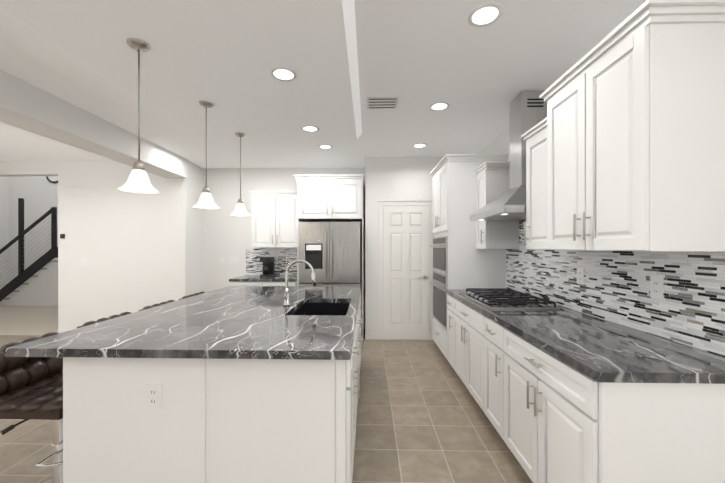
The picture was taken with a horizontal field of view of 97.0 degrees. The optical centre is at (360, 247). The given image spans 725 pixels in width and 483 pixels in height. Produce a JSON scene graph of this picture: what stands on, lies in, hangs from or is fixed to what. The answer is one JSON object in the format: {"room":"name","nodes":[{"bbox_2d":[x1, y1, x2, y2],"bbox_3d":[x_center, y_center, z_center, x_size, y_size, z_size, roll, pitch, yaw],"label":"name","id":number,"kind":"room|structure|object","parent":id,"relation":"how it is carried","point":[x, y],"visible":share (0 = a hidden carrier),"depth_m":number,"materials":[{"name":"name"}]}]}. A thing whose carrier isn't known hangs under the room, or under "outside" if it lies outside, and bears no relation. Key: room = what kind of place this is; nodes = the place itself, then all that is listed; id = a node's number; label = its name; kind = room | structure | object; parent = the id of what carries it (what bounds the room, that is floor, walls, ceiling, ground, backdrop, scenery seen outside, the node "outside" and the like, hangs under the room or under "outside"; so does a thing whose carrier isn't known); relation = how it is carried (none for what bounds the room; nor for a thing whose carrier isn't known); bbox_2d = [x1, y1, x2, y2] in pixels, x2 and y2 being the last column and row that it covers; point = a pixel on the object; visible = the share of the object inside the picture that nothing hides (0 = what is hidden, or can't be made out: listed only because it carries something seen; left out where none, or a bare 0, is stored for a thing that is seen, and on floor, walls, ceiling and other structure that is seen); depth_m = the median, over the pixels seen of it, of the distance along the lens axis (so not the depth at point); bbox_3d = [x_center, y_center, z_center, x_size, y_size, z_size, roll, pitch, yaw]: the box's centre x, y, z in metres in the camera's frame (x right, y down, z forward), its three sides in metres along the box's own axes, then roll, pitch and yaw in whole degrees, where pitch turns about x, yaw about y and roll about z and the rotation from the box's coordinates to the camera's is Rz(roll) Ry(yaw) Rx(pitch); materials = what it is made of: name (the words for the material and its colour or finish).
{"room":"kitchen","nodes":[
{"label":"kitchen","id":0,"kind":"room"},
{"bbox_2d":[0,177,8,297],"bbox_3d":[-9.563,-1.303,6.929,0.120,5.400,3.420,0,0,1],"label":"wall","id":1,"kind":"structure","parent":0,"point":[4,211],"depth_m":8.53,"materials":[{"name":"white paint"}]},
{"bbox_2d":[0,301,57,335],"bbox_3d":[-6.703,1.425,6.917,5.840,0.063,3.540,0,0,1],"label":"floor carpet","id":2,"kind":"object","parent":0,"point":[30,320],"visible":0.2,"depth_m":6.14,"materials":[{"name":"beige carpet"}]},
{"bbox_2d":[1,260,57,305],"bbox_3d":[-7.347,0.854,8.121,2.550,1.077,0.920,0,0,1],"label":"stairs","id":3,"kind":"structure","parent":2,"relation":"on","point":[40,288],"depth_m":7.67,"materials":[{"name":"white paint"}]},
{"bbox_2d":[0,198,57,300],"bbox_3d":[-7.385,0.081,7.634,2.602,2.509,0.070,0,0,1],"label":"stair rail","id":4,"kind":"object","parent":3,"relation":"attached to","point":[26,274],"visible":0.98,"depth_m":7.63,"materials":[{"name":"black painted metal"},{"name":"steel cable"}]},
{"bbox_2d":[9,176,57,295],"bbox_3d":[-6.658,-1.305,8.624,5.840,5.400,0.120,0,0,1],"label":"wall","id":5,"kind":"structure","parent":0,"point":[38,195],"depth_m":8.62,"materials":[{"name":"white paint"}]},
{"bbox_2d":[46,176,57,182],"bbox_3d":[-8.190,-1.965,8.589,0.480,0.480,0.026,0,0,1],"label":"clock","id":6,"kind":"object","parent":5,"relation":"attached to","point":[52,179],"visible":0.31,"depth_m":8.58,"materials":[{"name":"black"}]},
{"bbox_2d":[0,160,202,328],"bbox_3d":[-4.591,0.008,5.425,3.700,2.780,0.670,0,0,1],"label":"wall","id":7,"kind":"structure","parent":0,"point":[140,251],"depth_m":5.08,"materials":[{"name":"white paint"}]},
{"bbox_2d":[57,329,72,332],"bbox_3d":[-3.769,1.348,5.063,2.062,0.100,0.012,0,0,1],"label":"baseboard","id":8,"kind":"structure","parent":7,"relation":"attached to","point":[59,330],"depth_m":5.08,"materials":[{"name":"white wood"}]},
{"bbox_2d":[0,329,532,482],"bbox_3d":[-2.461,1.431,1.559,8.400,0.060,8.290,0,0,1],"label":"floor","id":9,"kind":"structure","parent":0,"point":[422,417],"depth_m":2.43,"materials":[{"name":"beige tile"}]},
{"bbox_2d":[0,332,62,482],"bbox_3d":[-1.728,0.961,1.815,0.512,0.880,0.457,0,0,1],"label":"stool","id":10,"kind":"object","parent":9,"relation":"on","point":[31,388],"visible":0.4,"depth_m":1.74,"materials":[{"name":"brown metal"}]},
{"bbox_2d":[77,312,130,327],"bbox_3d":[-1.703,0.958,2.414,0.512,0.886,0.457,0,0,1],"label":"stool","id":11,"kind":"object","parent":9,"relation":"on","point":[103,319],"depth_m":2.35,"materials":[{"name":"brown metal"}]},
{"bbox_2d":[138,300,174,310],"bbox_3d":[-1.687,0.957,3.004,0.512,0.886,0.457,0,0,1],"label":"stool","id":12,"kind":"object","parent":9,"relation":"on","point":[155,305],"depth_m":2.94,"materials":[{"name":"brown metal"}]},
{"bbox_2d":[179,292,205,299],"bbox_3d":[-1.672,0.957,3.594,0.512,0.886,0.457,0,0,1],"label":"stool","id":13,"kind":"object","parent":9,"relation":"on","point":[191,295],"depth_m":3.52,"materials":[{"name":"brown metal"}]},
{"bbox_2d":[63,290,363,482],"bbox_3d":[-0.706,0.961,2.728,1.449,0.879,2.360,0,0,1],"label":"kitchen island","id":14,"kind":"object","parent":9,"relation":"on","point":[244,384],"depth_m":1.56,"materials":[{"name":"wood"}]},
{"bbox_2d":[5,286,360,361],"bbox_3d":[-0.840,0.500,2.741,1.651,0.040,2.460,0,0,1],"label":"island countertop","id":15,"kind":"structure","parent":14,"relation":"on","point":[230,321],"depth_m":1.84,"materials":[{"name":"grey stone"}]},
{"bbox_2d":[283,259,315,305],"bbox_3d":[-0.505,0.289,2.638,0.279,0.381,0.112,0,0,1],"label":"faucet","id":16,"kind":"object","parent":15,"relation":"on","point":[286,299],"visible":1,"depth_m":2.65,"materials":[{"name":"silver metal"}]},
{"bbox_2d":[293,302,348,313],"bbox_3d":[-0.312,0.629,2.653,0.464,0.242,0.774,0,0,1],"label":"sink","id":17,"kind":"object","parent":15,"relation":"in","point":[306,307],"depth_m":3.03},
{"bbox_2d":[229,275,296,285],"bbox_3d":[-1.492,0.938,5.215,1.027,0.920,0.688,0,0,1],"label":"countertop","id":18,"kind":"structure","parent":9,"relation":"on","point":[258,280],"depth_m":4.91,"materials":[{"name":"grey stone"}]},
{"bbox_2d":[260,257,274,276],"bbox_3d":[-1.561,0.317,5.381,0.180,0.320,0.227,0,0,1],"label":"coffee maker","id":19,"kind":"object","parent":18,"relation":"on","point":[268,268],"visible":0.98,"depth_m":5.29,"materials":[{"name":"black plastic"}]},
{"bbox_2d":[294,174,363,339],"bbox_3d":[-0.473,0.148,5.178,1.057,2.500,0.708,0,0,1],"label":"surround","id":20,"kind":"object","parent":9,"relation":"on","point":[330,198],"visible":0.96,"depth_m":4.87,"materials":[{"name":"white wood"}]},
{"bbox_2d":[299,222,360,286],"bbox_3d":[-0.453,0.506,5.107,0.920,1.785,0.791,0,0,1],"label":"fridge","id":21,"kind":"object","parent":9,"relation":"on","point":[330,252],"visible":0.6,"depth_m":4.77,"materials":[{"name":"grey metal"}]},
{"bbox_2d":[365,157,442,332],"bbox_3d":[0.961,0.008,5.245,1.750,2.780,0.740,0,0,1],"label":"wall block","id":22,"kind":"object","parent":9,"relation":"on","point":[398,178],"visible":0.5,"depth_m":4.89,"materials":[{"name":"white paint"}]},
{"bbox_2d":[365,333,428,339],"bbox_3d":[0.562,1.348,4.880,0.970,0.100,0.011,0,0,1],"label":"baseboard","id":23,"kind":"structure","parent":22,"relation":"attached to","point":[374,336],"depth_m":4.88,"materials":[{"name":"white wood"}]},
{"bbox_2d":[378,200,433,339],"bbox_3d":[0.696,0.339,4.849,0.850,2.120,0.063,0,0,1],"label":"pantry door","id":24,"kind":"structure","parent":22,"relation":"attached to","point":[406,236],"depth_m":4.86,"materials":[{"name":"white wood"}]},
{"bbox_2d":[446,293,453,362],"bbox_3d":[1.331,0.959,3.527,0.680,0.881,0.293,0,0,1],"label":"base cabinet","id":25,"kind":"object","parent":9,"relation":"on","point":[449,295],"depth_m":3.62,"materials":[{"name":"white wood"}]},
{"bbox_2d":[450,297,481,408],"bbox_3d":[1.315,0.960,2.936,0.680,0.881,0.890,0,0,1],"label":"base cabinet","id":26,"kind":"object","parent":9,"relation":"on","point":[465,321],"depth_m":2.92,"materials":[{"name":"white wood"}]},
{"bbox_2d":[429,154,507,358],"bbox_3d":[1.315,0.169,4.095,0.739,2.460,0.930,0,0,1],"label":"tall cabinet","id":27,"kind":"object","parent":9,"relation":"on","point":[461,261],"visible":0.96,"depth_m":3.68,"materials":[{"name":"white wood"}]},
{"bbox_2d":[482,313,501,437],"bbox_3d":[1.299,0.960,2.309,0.680,0.881,0.365,0,0,1],"label":"base cabinet","id":28,"kind":"object","parent":9,"relation":"on","point":[491,329],"depth_m":2.33,"materials":[{"name":"white wood"}]},
{"bbox_2d":[502,325,724,482],"bbox_3d":[1.283,0.961,1.687,0.680,0.881,0.880,0,0,1],"label":"base cabinet","id":29,"kind":"object","parent":9,"relation":"on","point":[563,395],"depth_m":1.27,"materials":[{"name":"white wood"}]},
{"bbox_2d":[446,289,724,384],"bbox_3d":[1.297,0.501,2.453,0.687,0.040,2.443,0,0,1],"label":"countertop","id":30,"kind":"structure","parent":29,"relation":"on","point":[616,354],"depth_m":1.53,"materials":[{"name":"grey stone"}]},
{"bbox_2d":[459,288,559,308],"bbox_3d":[1.296,0.453,2.936,0.530,0.052,0.880,0,0,1],"label":"cooktop","id":31,"kind":"object","parent":30,"relation":"in","point":[506,298],"visible":1,"depth_m":2.76,"materials":[{"name":"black metal"}]},
{"bbox_2d":[203,167,364,328],"bbox_3d":[-1.320,0.008,5.614,2.830,2.780,0.120,0,0,1],"label":"wall","id":32,"kind":"structure","parent":0,"point":[226,234],"depth_m":5.58,"materials":[{"name":"white paint"}]},
{"bbox_2d":[229,256,237,262],"label":"outlet plates","id":33,"kind":"object","parent":32,"relation":"attached to","point":[232,259],"depth_m":5.57,"materials":[{"name":"white plastic"}]},
{"bbox_2d":[246,248,296,274],"bbox_3d":[-1.477,0.237,5.555,1.020,0.479,0.008,0,0,1],"label":"backsplash","id":34,"kind":"structure","parent":32,"relation":"attached to","point":[284,258],"depth_m":5.55,"materials":[{"name":"tile"}]},
{"bbox_2d":[248,191,296,247],"bbox_3d":[-1.392,-0.462,5.361,0.839,0.920,0.388,0,0,1],"label":"upper cabinet","id":35,"kind":"object","parent":32,"relation":"attached to","point":[273,219],"visible":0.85,"depth_m":5.21,"materials":[{"name":"white wood"}]},
{"bbox_2d":[0,0,645,167],"bbox_3d":[-2.461,-1.429,1.557,8.400,0.100,8.290,0,0,1],"label":"ceiling","id":36,"kind":"structure","parent":0,"point":[418,58],"depth_m":2.60,"materials":[{"name":"white paint"}]},
{"bbox_2d":[0,69,187,177],"bbox_3d":[-2.983,-1.233,1.294,0.350,0.289,7.498,0,0,1],"label":"beam","id":37,"kind":"structure","parent":36,"relation":"attached to","point":[27,106],"depth_m":3.17,"materials":[{"name":"white paint"}]},
{"bbox_2d":[0,0,361,140],"bbox_3d":[-1.443,-1.337,0.705,2.761,0.080,6.400,0,0,1],"label":"ceiling panel","id":38,"kind":"object","parent":36,"relation":"attached to","point":[224,57],"visible":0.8,"depth_m":2.26,"materials":[{"name":"white paint"}]},
{"bbox_2d":[118,38,158,193],"bbox_3d":[-1.418,-0.831,2.055,0.216,0.934,0.216,0,0,1],"label":"pendant light","id":39,"kind":"object","parent":38,"relation":"hanging from","point":[138,181],"visible":1,"depth_m":2.04,"materials":[{"name":"white glass"}]},
{"bbox_2d":[193,101,218,208],"bbox_3d":[-1.396,-0.832,2.905,0.216,0.934,0.216,0,0,1],"label":"pendant light","id":40,"kind":"object","parent":38,"relation":"hanging from","point":[205,201],"visible":1,"depth_m":2.88,"materials":[{"name":"white glass"}]},
{"bbox_2d":[231,132,249,215],"bbox_3d":[-1.375,-0.838,3.685,0.216,0.924,0.216,0,0,1],"label":"pendant light","id":41,"kind":"object","parent":38,"relation":"hanging from","point":[240,209],"visible":1,"depth_m":3.66,"materials":[{"name":"white glass"}]},
{"bbox_2d":[270,67,296,80],"bbox_3d":[-0.574,-1.295,2.398,0.196,0.008,0.196,0,0,1],"label":"recessed light","id":42,"kind":"object","parent":38,"relation":"attached to","point":[283,73],"visible":1,"depth_m":2.39,"materials":[{"name":"white"}]},
{"bbox_2d":[301,125,318,131],"bbox_3d":[-0.545,-1.296,3.498,0.196,0.008,0.196,0,0,1],"label":"recessed light","id":43,"kind":"object","parent":38,"relation":"attached to","point":[309,128],"visible":1,"depth_m":3.49,"materials":[{"name":"white"}]},
{"bbox_2d":[318,144,332,148],"bbox_3d":[-0.477,-1.377,4.381,0.196,0.008,0.196,0,0,1],"label":"recessed light","id":44,"kind":"object","parent":36,"relation":"in","point":[324,146],"visible":1,"depth_m":4.37,"materials":[{"name":"white"}]},
{"bbox_2d":[366,97,398,108],"bbox_3d":[0.209,-1.375,3.053,0.300,0.009,0.240,0,0,1],"label":"ceiling vent","id":45,"kind":"object","parent":36,"relation":"in","point":[381,102],"visible":0.98,"depth_m":3.03,"materials":[{"name":"white metal"}]},
{"bbox_2d":[412,143,426,147],"bbox_3d":[0.802,-1.377,4.327,0.196,0.008,0.196,0,0,1],"label":"recessed light","id":46,"kind":"object","parent":36,"relation":"in","point":[419,145],"visible":0.98,"depth_m":4.32,"materials":[{"name":"white"}]},
{"bbox_2d":[429,102,449,110],"bbox_3d":[0.771,-1.376,3.128,0.196,0.008,0.196,0,0,1],"label":"recessed light","id":47,"kind":"object","parent":36,"relation":"in","point":[438,106],"visible":1,"depth_m":3.13,"materials":[{"name":"white"}]},
{"bbox_2d":[468,2,502,26],"bbox_3d":[0.739,-1.375,1.900,0.196,0.008,0.196,0,0,1],"label":"recessed light","id":48,"kind":"object","parent":36,"relation":"in","point":[485,14],"visible":1,"depth_m":1.89,"materials":[{"name":"white"}]},
{"bbox_2d":[476,125,672,340],"bbox_3d":[1.668,0.012,1.080,0.120,2.780,7.550,0,0,1],"label":"wall","id":49,"kind":"structure","parent":0,"point":[498,143],"depth_m":3.87,"materials":[{"name":"white paint"}]},
{"bbox_2d":[470,90,546,220],"bbox_3d":[1.395,-0.827,2.933,0.517,1.102,0.846,0,0,1],"label":"range hood","id":50,"kind":"object","parent":49,"relation":"attached to","point":[527,110],"visible":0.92,"depth_m":2.81,"materials":[{"name":"silver metal"}]},
{"bbox_2d":[474,0,724,251],"bbox_3d":[1.425,-0.507,2.493,0.437,1.045,2.354,0,0,1],"label":"upper cabinet","id":51,"kind":"object","parent":49,"relation":"attached to","point":[624,139],"visible":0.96,"depth_m":1.42,"materials":[{"name":"white wood"}]},
{"bbox_2d":[506,220,724,355],"bbox_3d":[1.638,0.080,2.396,0.008,0.799,2.540,0,0,1],"label":"backsplash","id":52,"kind":"structure","parent":49,"relation":"attached to","point":[688,309],"depth_m":1.88,"materials":[{"name":"tile"}]},
{"bbox_2d":[577,268,583,284],"label":"outlet plates","id":53,"kind":"object","parent":52,"relation":"attached to","point":[580,271],"depth_m":2.37,"materials":[{"name":"white plastic"}]},
{"bbox_2d":[650,276,662,298],"label":"outlet plates","id":54,"kind":"object","parent":52,"relation":"attached to","point":[656,286],"depth_m":1.74,"materials":[{"name":"white plastic"}]}
]}

